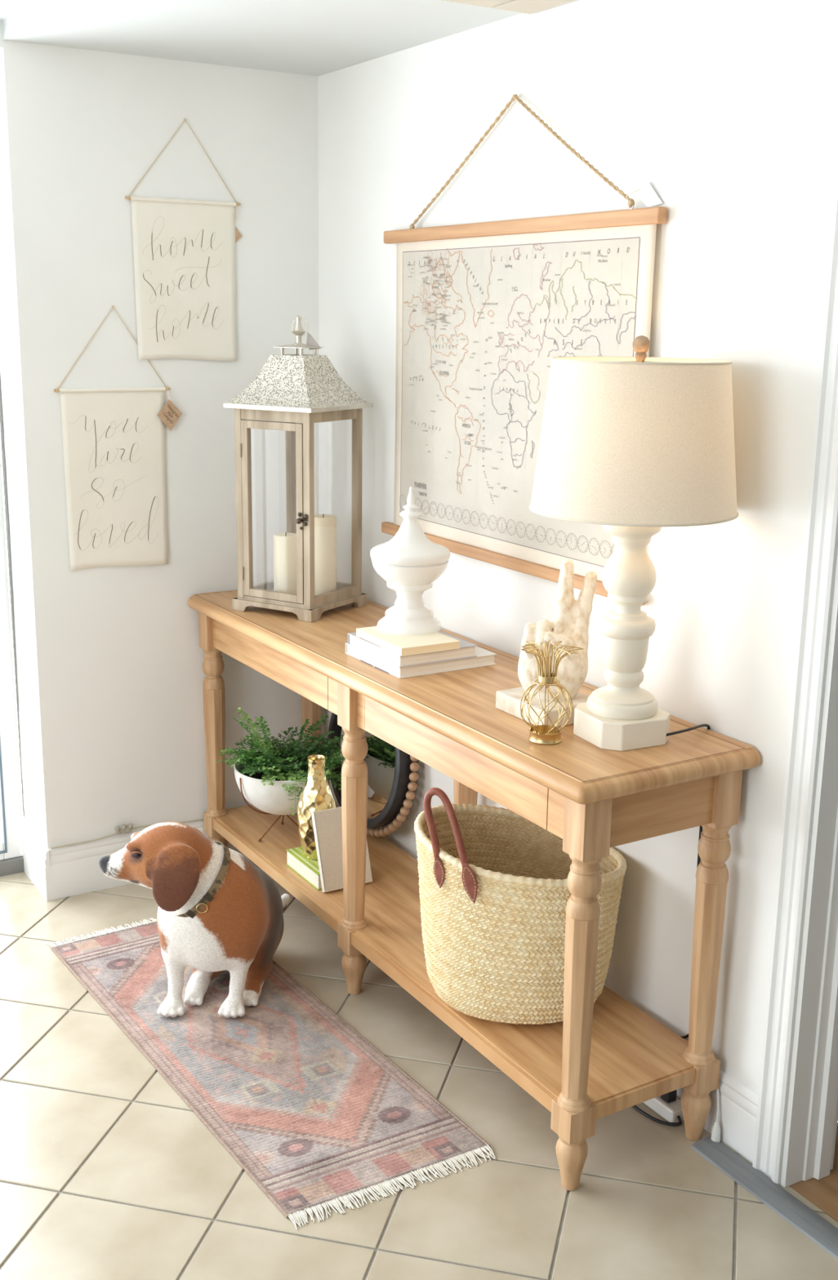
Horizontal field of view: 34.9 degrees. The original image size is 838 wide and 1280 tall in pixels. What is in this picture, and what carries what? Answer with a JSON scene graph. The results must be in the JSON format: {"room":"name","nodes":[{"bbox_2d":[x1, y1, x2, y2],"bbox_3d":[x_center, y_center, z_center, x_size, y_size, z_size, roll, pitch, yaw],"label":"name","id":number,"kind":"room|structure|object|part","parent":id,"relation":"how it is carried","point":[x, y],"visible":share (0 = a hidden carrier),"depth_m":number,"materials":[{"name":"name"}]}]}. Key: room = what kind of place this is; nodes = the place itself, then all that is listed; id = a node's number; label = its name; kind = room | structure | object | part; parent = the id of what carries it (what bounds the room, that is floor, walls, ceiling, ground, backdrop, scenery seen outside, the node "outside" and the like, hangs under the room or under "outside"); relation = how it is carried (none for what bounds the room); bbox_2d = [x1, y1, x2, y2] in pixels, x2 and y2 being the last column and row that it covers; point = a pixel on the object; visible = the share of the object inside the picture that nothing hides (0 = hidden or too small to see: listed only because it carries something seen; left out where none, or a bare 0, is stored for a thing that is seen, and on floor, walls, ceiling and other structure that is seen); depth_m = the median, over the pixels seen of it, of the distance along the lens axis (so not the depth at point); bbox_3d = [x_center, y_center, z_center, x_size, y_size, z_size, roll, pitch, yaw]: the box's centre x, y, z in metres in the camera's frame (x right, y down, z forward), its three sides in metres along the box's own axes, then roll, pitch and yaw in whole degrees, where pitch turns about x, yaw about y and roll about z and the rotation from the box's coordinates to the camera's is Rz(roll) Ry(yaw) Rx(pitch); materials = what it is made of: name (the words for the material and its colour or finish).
{"room":"home entryway","nodes":[
{"label":"home entryway","id":0,"kind":"room"},
{"bbox_2d":[0,21,319,848],"bbox_3d":[-2.111,-0.416,3.014,4.300,2.600,0.240,-7,16,-30],"label":"wall","id":1,"kind":"structure","parent":0,"point":[110,676],"depth_m":3.70,"materials":[{"name":"white paint"}]},
{"bbox_2d":[0,388,24,876],"bbox_3d":[-2.576,-0.227,2.926,3.288,2.264,0.073,-7,16,-30],"label":"door","id":2,"kind":"structure","parent":1,"relation":"in","point":[11,860],"depth_m":3.89,"materials":[{"name":"white"}]},
{"bbox_3d":[-2.593,0.849,3.194,3.278,0.046,0.063,-7,16,-30],"label":"sill","id":3,"kind":"part","parent":2,"relation":"part of","materials":[{"name":"grey"}]},
{"bbox_2d":[53,305,182,570],"bbox_3d":[-0.814,-0.547,3.639,0.354,0.711,0.015,-7,16,-30],"label":"fabric banner","id":4,"kind":"object","parent":1,"relation":"attached to","point":[114,443],"visible":1,"depth_m":3.65,"materials":[{"name":"beige fabric"}]},
{"bbox_2d":[22,820,248,901],"bbox_3d":[-0.751,0.598,4.103,0.868,0.152,0.239,-7,16,-30],"label":"baseboard","id":5,"kind":"structure","parent":1,"relation":"attached to","point":[59,873],"depth_m":3.84,"materials":[{"name":"white"}]},
{"bbox_2d":[49,817,203,848],"bbox_3d":[-0.695,0.533,3.977,0.812,0.036,0.019,-7,16,-30],"label":"cable","id":6,"kind":"object","parent":5,"relation":"on","point":[123,829],"visible":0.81,"depth_m":3.87,"materials":[{"name":"beige plastic"}]},
{"bbox_2d":[124,118,241,361],"bbox_3d":[-0.632,-1.080,3.618,0.333,0.634,0.011,-7,16,-30],"label":"fabric banner","id":7,"kind":"object","parent":1,"relation":"attached to","point":[184,250],"visible":1,"depth_m":3.64,"materials":[{"name":"beige fabric"}]},
{"bbox_2d":[0,0,520,76],"bbox_3d":[-0.651,-0.917,0.338,4.200,0.317,5.500,-7,16,-30],"label":"ceiling","id":8,"kind":"structure","parent":0,"point":[312,37],"depth_m":3.10,"materials":[{"name":"white paint"}]},
{"bbox_2d":[441,0,575,14],"bbox_3d":[0.242,-1.273,2.542,0.358,0.011,0.620,-7,16,-30],"label":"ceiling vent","id":9,"kind":"object","parent":8,"relation":"in","point":[526,6],"visible":1,"depth_m":2.78,"materials":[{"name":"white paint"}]},
{"bbox_3d":[0.348,-1.287,2.606,0.097,0.002,0.602,-7,16,-30],"label":"louvre panel","id":10,"kind":"part","parent":9,"relation":"part of","materials":[{"name":"beige"}]},
{"bbox_2d":[0,858,837,1279],"bbox_3d":[0.526,1.299,1.798,7.200,0.080,5.770,-7,16,-30],"label":"floor","id":11,"kind":"structure","parent":0,"point":[107,1172],"depth_m":2.59,"materials":[{"name":"beige tile"}]},
{"bbox_2d":[45,917,495,1229],"bbox_3d":[-0.414,0.919,3.110,0.463,0.009,1.395,-8,16,-33],"label":"runner rug","id":12,"kind":"object","parent":11,"relation":"on","point":[313,1113],"visible":0.84,"depth_m":2.91,"materials":[{"name":"fabric"}]},
{"bbox_2d":[98,821,288,1017],"bbox_3d":[-0.485,0.633,3.255,0.300,0.477,0.514,11,17,35],"label":"beagle","id":13,"kind":"object","parent":12,"relation":"on","point":[218,912],"visible":1,"depth_m":3.12,"materials":[{"name":"brown"}]},
{"bbox_2d":[187,589,759,1191],"bbox_3d":[-0.016,0.452,3.275,0.430,0.850,1.835,-7,16,-30],"label":"console table","id":14,"kind":"object","parent":11,"relation":"on","point":[606,1056],"visible":0.87,"depth_m":2.74,"materials":[{"name":"brown wood"}]},
{"bbox_3d":[-0.603,0.301,3.938,0.064,0.812,0.064,-7,16,-30],"label":"leg","id":15,"kind":"part","parent":14,"relation":"part of","materials":[{"name":"brown wood"}]},
{"bbox_3d":[-0.579,-0.032,3.822,0.018,0.110,0.015,-7,16,-30],"label":"rail","id":16,"kind":"part","parent":14,"relation":"part of","materials":[{"name":"brown wood"}]},
{"bbox_3d":[-0.395,0.043,3.527,0.018,0.110,0.697,-7,16,-30],"label":"drawer","id":17,"kind":"part","parent":14,"relation":"part of","materials":[{"name":"brown wood"}]},
{"bbox_2d":[216,706,344,841],"bbox_3d":[-0.370,0.381,3.771,0.358,0.380,0.378,-9,17,-34],"label":"potted fern","id":18,"kind":"object","parent":14,"relation":"on","point":[272,779],"visible":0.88,"depth_m":3.73,"materials":[{"name":"green plant"}]},
{"bbox_2d":[233,749,332,814],"bbox_3d":[-0.386,0.422,3.799,0.280,0.140,0.280,-7,16,-30],"label":"bowl","id":19,"kind":"object","parent":18,"relation":"on","point":[273,792],"depth_m":3.70,"materials":[{"name":"white ceramic"}]},
{"bbox_2d":[222,315,372,622],"bbox_3d":[-0.323,-0.471,3.589,0.285,0.784,0.288,9,16,30],"label":"lantern","id":20,"kind":"object","parent":14,"relation":"on","point":[291,390],"visible":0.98,"depth_m":3.51,"materials":[{"name":"brown wood"}]},
{"bbox_3d":[-0.477,-0.365,3.577,0.021,0.509,0.021,9,16,30],"label":"post","id":21,"kind":"part","parent":20,"relation":"part of","materials":[{"name":"brown wood"}]},
{"bbox_3d":[-0.422,-0.150,3.728,0.017,0.022,0.202,9,16,30],"label":"rail","id":22,"kind":"part","parent":20,"relation":"part of","materials":[{"name":"brown wood"}]},
{"bbox_3d":[-0.378,-0.584,3.464,0.202,0.028,0.017,9,16,30],"label":"rail","id":23,"kind":"part","parent":20,"relation":"part of","materials":[{"name":"brown wood"}]},
{"bbox_3d":[-0.383,-0.339,3.521,0.199,0.471,0.018,9,16,30],"label":"door","id":24,"kind":"part","parent":20,"relation":"part of","materials":[{"name":"brown wood"}]},
{"bbox_3d":[-0.385,-0.106,3.581,0.202,0.006,0.017,9,16,30],"label":"rail","id":25,"kind":"part","parent":20,"relation":"part of","materials":[{"name":"brown wood"}]},
{"bbox_3d":[-0.360,-0.761,3.508,0.010,0.020,0.010,-7,16,-30],"label":"roof post","id":26,"kind":"part","parent":20,"relation":"part of","materials":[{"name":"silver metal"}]},
{"bbox_2d":[272,532,297,594],"bbox_3d":[-0.363,-0.209,3.635,0.068,0.171,0.068,-7,16,-30],"label":"pillar candle","id":27,"kind":"object","parent":20,"relation":"in","point":[284,544],"visible":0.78,"depth_m":3.61,"materials":[{"name":"beige wax"}]},
{"bbox_3d":[-0.360,-0.409,3.763,0.021,0.509,0.021,9,16,30],"label":"post","id":28,"kind":"part","parent":20,"relation":"part of","materials":[{"name":"brown wood"}]},
{"bbox_3d":[-0.328,-0.773,3.560,0.010,0.020,0.010,-7,16,-30],"label":"roof post","id":29,"kind":"part","parent":20,"relation":"part of","materials":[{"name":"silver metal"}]},
{"bbox_3d":[-0.307,-0.752,3.477,0.010,0.020,0.010,-7,16,-30],"label":"roof post","id":30,"kind":"part","parent":20,"relation":"part of","materials":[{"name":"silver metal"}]},
{"bbox_3d":[-0.286,-0.335,3.465,0.021,0.509,0.021,9,16,30],"label":"post","id":31,"kind":"part","parent":20,"relation":"part of","materials":[{"name":"brown wood"}]},
{"bbox_3d":[-0.275,-0.765,3.529,0.010,0.020,0.010,-7,16,-30],"label":"roof post","id":32,"kind":"part","parent":20,"relation":"part of","materials":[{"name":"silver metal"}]},
{"bbox_2d":[314,513,336,595],"bbox_3d":[-0.261,-0.235,3.641,0.072,0.221,0.072,-7,16,-30],"label":"pillar candle","id":33,"kind":"object","parent":20,"relation":"in","point":[325,525],"visible":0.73,"depth_m":3.61,"materials":[{"name":"beige wax"}]},
{"bbox_3d":[-0.225,-0.591,3.501,0.017,0.028,0.202,9,16,30],"label":"rail","id":34,"kind":"part","parent":20,"relation":"part of","materials":[{"name":"brown wood"}]},
{"bbox_3d":[-0.232,-0.120,3.615,0.017,0.022,0.202,9,16,30],"label":"rail","id":35,"kind":"part","parent":20,"relation":"part of","materials":[{"name":"brown wood"}]},
{"bbox_3d":[-0.269,-0.157,3.764,0.202,0.022,0.017,9,16,30],"label":"rail","id":36,"kind":"part","parent":20,"relation":"part of","materials":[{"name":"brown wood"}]},
{"bbox_3d":[-0.170,-0.379,3.650,0.021,0.509,0.021,9,16,30],"label":"post","id":37,"kind":"part","parent":20,"relation":"part of","materials":[{"name":"brown wood"}]},
{"bbox_2d":[285,846,321,890],"bbox_3d":[-0.249,0.602,3.579,0.148,0.044,0.191,-7,16,-30],"label":"book","id":38,"kind":"object","parent":14,"relation":"on","point":[307,868],"visible":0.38,"depth_m":3.54,"materials":[{"name":"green paper"}]},
{"bbox_2d":[288,847,319,871],"bbox_3d":[-0.254,0.581,3.570,0.121,0.001,0.188,-7,16,-30],"label":"print","id":39,"kind":"object","parent":38,"relation":"on","point":[296,855],"depth_m":3.55,"materials":[{"name":"beige"}]},
{"bbox_2d":[297,754,335,859],"bbox_3d":[-0.273,0.444,3.546,0.104,0.278,0.104,-7,16,-30],"label":"vase","id":40,"kind":"object","parent":38,"relation":"on","point":[316,794],"visible":0.77,"depth_m":3.51,"materials":[{"name":"gold metal"}]},
{"bbox_3d":[-0.329,0.265,4.099,0.064,0.812,0.064,-7,16,-30],"label":"leg","id":41,"kind":"part","parent":14,"relation":"part of","materials":[{"name":"brown wood"}]},
{"bbox_3d":[-0.191,0.126,3.200,0.018,0.110,0.086,-7,16,-30],"label":"rail","id":42,"kind":"part","parent":14,"relation":"part of","materials":[{"name":"brown wood"}]},
{"bbox_2d":[311,806,372,892],"bbox_3d":[-0.202,0.542,3.487,0.140,0.204,0.080,-7,16,-30],"label":"book","id":43,"kind":"object","parent":14,"relation":"on","point":[326,824],"visible":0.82,"depth_m":3.46,"materials":[{"name":"beige fabric"}]},
{"bbox_3d":[-0.156,0.482,3.223,0.064,0.812,0.064,-7,16,-30],"label":"leg","id":44,"kind":"part","parent":14,"relation":"part of","materials":[{"name":"brown wood"}]},
{"bbox_3d":[-0.127,0.151,3.099,0.018,0.110,0.035,-7,16,-30],"label":"rail","id":45,"kind":"part","parent":14,"relation":"part of","materials":[{"name":"brown wood"}]},
{"bbox_2d":[327,712,419,837],"bbox_3d":[-0.141,0.326,3.799,0.103,0.472,0.474,-7,16,-30],"label":"round mirror","id":46,"kind":"object","parent":14,"relation":"on","point":[389,768],"visible":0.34,"depth_m":3.71,"materials":[{"name":"silver metal"}]},
{"bbox_2d":[335,724,395,818],"bbox_3d":[-0.148,0.325,3.795,0.044,0.367,0.369,-7,16,-30],"label":"mirror glass","id":47,"kind":"object","parent":46,"relation":"attached to","point":[380,759],"depth_m":3.74,"materials":[{"name":"silver mirror"}]},
{"bbox_2d":[345,642,496,678],"bbox_3d":[0.002,0.032,3.147,0.262,0.026,0.258,-7,16,-30],"label":"book","id":48,"kind":"object","parent":14,"relation":"on","point":[484,657],"visible":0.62,"depth_m":3.06,"materials":[{"name":"paper"}]},
{"bbox_2d":[360,659,388,673],"bbox_3d":[-0.103,0.061,3.072,0.001,0.002,0.135,-7,16,-30],"label":"print","id":49,"kind":"object","parent":48,"relation":"attached to","point":[378,664],"depth_m":3.06},
{"bbox_2d":[347,631,477,667],"bbox_3d":[-0.018,0.011,3.118,0.208,0.028,0.244,-7,16,-30],"label":"book","id":50,"kind":"object","parent":48,"relation":"on","point":[466,650],"visible":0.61,"depth_m":3.04,"materials":[{"name":"paper"}]},
{"bbox_2d":[355,626,459,656],"bbox_3d":[-0.028,-0.004,3.084,0.157,0.017,0.220,-7,16,-30],"label":"book","id":51,"kind":"object","parent":50,"relation":"on","point":[401,645],"visible":0.81,"depth_m":3.03,"materials":[{"name":"beige paper"}]},
{"bbox_2d":[369,486,449,635],"bbox_3d":[-0.021,-0.192,3.111,0.187,0.334,0.187,-7,16,-30],"label":"decorative finial","id":52,"kind":"object","parent":51,"relation":"on","point":[409,562],"visible":1,"depth_m":3.07,"materials":[{"name":"white ceramic"}]},
{"bbox_3d":[-0.020,-0.270,3.091,0.187,0.172,0.187,-7,16,-30],"label":"lid","id":53,"kind":"part","parent":52,"relation":"part of","materials":[{"name":"white ceramic"}]},
{"bbox_2d":[371,560,448,635],"bbox_3d":[-0.022,-0.108,3.131,0.181,0.162,0.181,-7,16,-30],"label":"pedestal","id":54,"kind":"object","parent":52,"relation":"on","point":[409,615],"depth_m":3.08,"materials":[{"name":"white ceramic"}]},
{"bbox_2d":[213,804,695,1119],"bbox_3d":[-0.018,0.701,3.354,0.370,0.034,1.790,-7,16,-30],"label":"shelf","id":55,"kind":"object","parent":14,"relation":"attached to","point":[634,1059],"depth_m":2.88,"materials":[{"name":"brown wood"}]},
{"bbox_3d":[0.065,0.230,2.791,0.018,0.110,0.706,-7,16,-30],"label":"drawer","id":56,"kind":"part","parent":14,"relation":"part of","materials":[{"name":"brown wood"}]},
{"bbox_3d":[0.117,0.446,3.385,0.064,0.812,0.064,-7,16,-30],"label":"leg","id":57,"kind":"part","parent":14,"relation":"part of","materials":[{"name":"brown wood"}]},
{"bbox_2d":[413,787,626,1024],"bbox_3d":[0.216,0.531,2.891,0.459,0.514,0.361,3,14,7],"label":"straw basket","id":58,"kind":"object","parent":14,"relation":"on","point":[495,894],"visible":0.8,"depth_m":2.77,"materials":[{"name":"beige wicker"}]},
{"bbox_3d":[0.062,0.397,2.738,0.115,0.185,0.029,9,16,31],"label":"handle","id":59,"kind":"part","parent":58,"relation":"part of","materials":[{"name":"brown leather"}]},
{"bbox_2d":[495,559,596,726],"bbox_3d":[0.269,-0.005,2.694,0.151,0.320,0.171,-7,16,-30],"label":"sculpture","id":60,"kind":"object","parent":14,"relation":"on","point":[570,624],"visible":0.77,"depth_m":2.68,"materials":[{"name":"ceramic"}]},
{"bbox_2d":[520,639,583,744],"bbox_3d":[0.240,0.100,2.540,0.112,0.188,0.128,-7,16,-30],"label":"pineapple","id":61,"kind":"object","parent":14,"relation":"on","point":[542,734],"visible":1,"depth_m":2.53,"materials":[{"name":"gold metal"}]},
{"bbox_2d":[528,724,562,744],"bbox_3d":[0.243,0.182,2.559,0.064,0.020,0.064,-7,16,-30],"label":"base","id":62,"kind":"object","parent":61,"relation":"on","point":[539,734],"depth_m":2.54,"materials":[{"name":"gold metal"}]},
{"bbox_3d":[0.268,0.312,2.466,0.018,0.110,0.074,-7,16,-30],"label":"rail","id":63,"kind":"part","parent":14,"relation":"part of","materials":[{"name":"brown wood"}]},
{"bbox_3d":[0.299,0.666,2.494,0.064,0.812,0.064,-7,16,-30],"label":"leg","id":64,"kind":"part","parent":14,"relation":"part of","materials":[{"name":"brown wood"}]},
{"bbox_2d":[528,335,738,751],"bbox_3d":[0.397,-0.181,2.498,0.385,0.760,0.385,-7,16,-30],"label":"table lamp","id":65,"kind":"object","parent":14,"relation":"on","point":[638,446],"visible":1,"depth_m":2.33,"materials":[{"name":"beige paint"}]},
{"bbox_3d":[0.400,-0.375,2.450,0.381,0.276,0.381,-7,16,-30],"label":"lamp shade","id":66,"kind":"part","parent":65,"relation":"part of","materials":[{"name":"fabric"}]},
{"bbox_3d":[0.528,0.176,2.587,0.153,0.024,0.024,-12,19,-43],"label":"cord","id":67,"kind":"part","parent":65,"relation":"part of","materials":[{"name":"black plastic"}]},
{"bbox_3d":[0.446,0.310,2.484,0.258,0.110,0.018,-7,16,-30],"label":"panel","id":68,"kind":"part","parent":14,"relation":"part of","materials":[{"name":"brown wood"}]},
{"bbox_3d":[0.573,0.631,2.655,0.064,0.812,0.064,-7,16,-30],"label":"leg","id":69,"kind":"part","parent":14,"relation":"part of","materials":[{"name":"brown wood"}]},
{"bbox_2d":[711,1088,719,1142],"bbox_3d":[0.605,0.955,2.719,0.020,0.148,0.033,-7,16,-30],"label":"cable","id":70,"kind":"object","parent":14,"relation":"hanging from","point":[715,1134],"visible":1,"depth_m":2.72,"materials":[{"name":"white plastic"}]},
{"bbox_3d":[0.608,0.931,2.719,0.007,0.101,0.026,-2,14,-10],"label":"cord","id":71,"kind":"part","parent":70,"relation":"part of","materials":[{"name":"white plastic"}]},
{"bbox_2d":[631,1105,681,1126],"bbox_3d":[0.385,0.953,2.994,0.052,0.021,0.554,-8,16,-31],"label":"cable","id":72,"kind":"object","parent":11,"relation":"on","point":[673,1124],"visible":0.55,"depth_m":2.79,"materials":[{"name":"black plastic"}]},
{"bbox_2d":[642,1089,683,1122],"bbox_3d":[0.506,0.967,2.857,0.044,0.062,0.163,-7,16,-30],"label":"power strip","id":73,"kind":"object","parent":11,"relation":"on","point":[666,1105],"visible":0.48,"depth_m":2.81,"materials":[{"name":"white plastic"}]},
{"bbox_2d":[689,1136,837,1259],"bbox_3d":[0.888,1.151,2.238,0.064,0.009,1.188,-7,16,-30],"label":"floor strip","id":74,"kind":"object","parent":11,"relation":"on","point":[812,1225],"visible":0.86,"depth_m":2.56,"materials":[{"name":"grey metal"}]},
{"bbox_2d":[317,0,837,1093],"bbox_3d":[1.171,-0.046,1.697,0.100,2.600,5.500,-7,16,-30],"label":"wall","id":75,"kind":"structure","parent":0,"point":[727,109],"depth_m":2.66,"materials":[{"name":"white paint"}]},
{"bbox_2d":[381,93,666,605],"bbox_3d":[0.192,-0.696,3.077,0.027,1.055,1.071,-7,16,-30],"label":"map","id":76,"kind":"object","parent":75,"relation":"attached to","point":[483,309],"visible":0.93,"depth_m":3.10,"materials":[{"name":"beige paper"}]},
{"bbox_2d":[407,254,614,497],"bbox_3d":[0.199,-0.606,3.081,0.002,0.561,0.901,-7,16,-30],"label":"print","id":77,"kind":"object","parent":76,"relation":"attached to","point":[484,331],"depth_m":3.13,"materials":[{"name":"beige paper"}]},
{"bbox_3d":[0.183,-0.197,3.198,0.022,0.028,1.071,-7,16,-30],"label":"rail","id":78,"kind":"part","parent":76,"relation":"part of","materials":[{"name":"brown wood"}]},
{"bbox_2d":[400,237,639,566],"bbox_3d":[0.193,-0.567,3.101,0.004,0.672,0.924,-7,16,-30],"label":"print","id":79,"kind":"object","parent":76,"relation":"attached to","point":[482,322],"depth_m":3.11},
{"bbox_3d":[0.194,-0.933,3.018,0.022,0.031,1.071,-7,16,-30],"label":"rail","id":80,"kind":"part","parent":76,"relation":"part of","materials":[{"name":"brown wood"}]},
{"bbox_2d":[680,727,709,1039],"bbox_3d":[0.556,0.510,2.753,0.006,0.706,0.085,-7,16,-30],"label":"cable","id":81,"kind":"object","parent":75,"relation":"attached to","point":[708,728],"visible":0.17,"depth_m":2.71,"materials":[{"name":"black plastic"}]},
{"bbox_2d":[675,1068,758,1164],"bbox_3d":[0.179,0.777,3.441,0.014,0.146,1.926,-7,16,-30],"label":"baseboard","id":82,"kind":"structure","parent":75,"relation":"attached to","point":[737,1103],"depth_m":2.69,"materials":[{"name":"white"}]},
{"bbox_2d":[751,151,837,1185],"bbox_3d":[0.704,-0.007,2.370,0.027,2.190,0.068,-7,16,-30],"label":"trim","id":83,"kind":"structure","parent":75,"relation":"attached to","point":[820,543],"depth_m":2.41,"materials":[{"name":"white"}]},
{"bbox_2d":[780,552,837,1187],"bbox_3d":[0.781,0.030,2.374,0.130,2.120,0.031,-7,16,-30],"label":"trim","id":84,"kind":"structure","parent":75,"relation":"attached to","point":[811,1117],"depth_m":2.51,"materials":[{"name":"white"}]}
]}

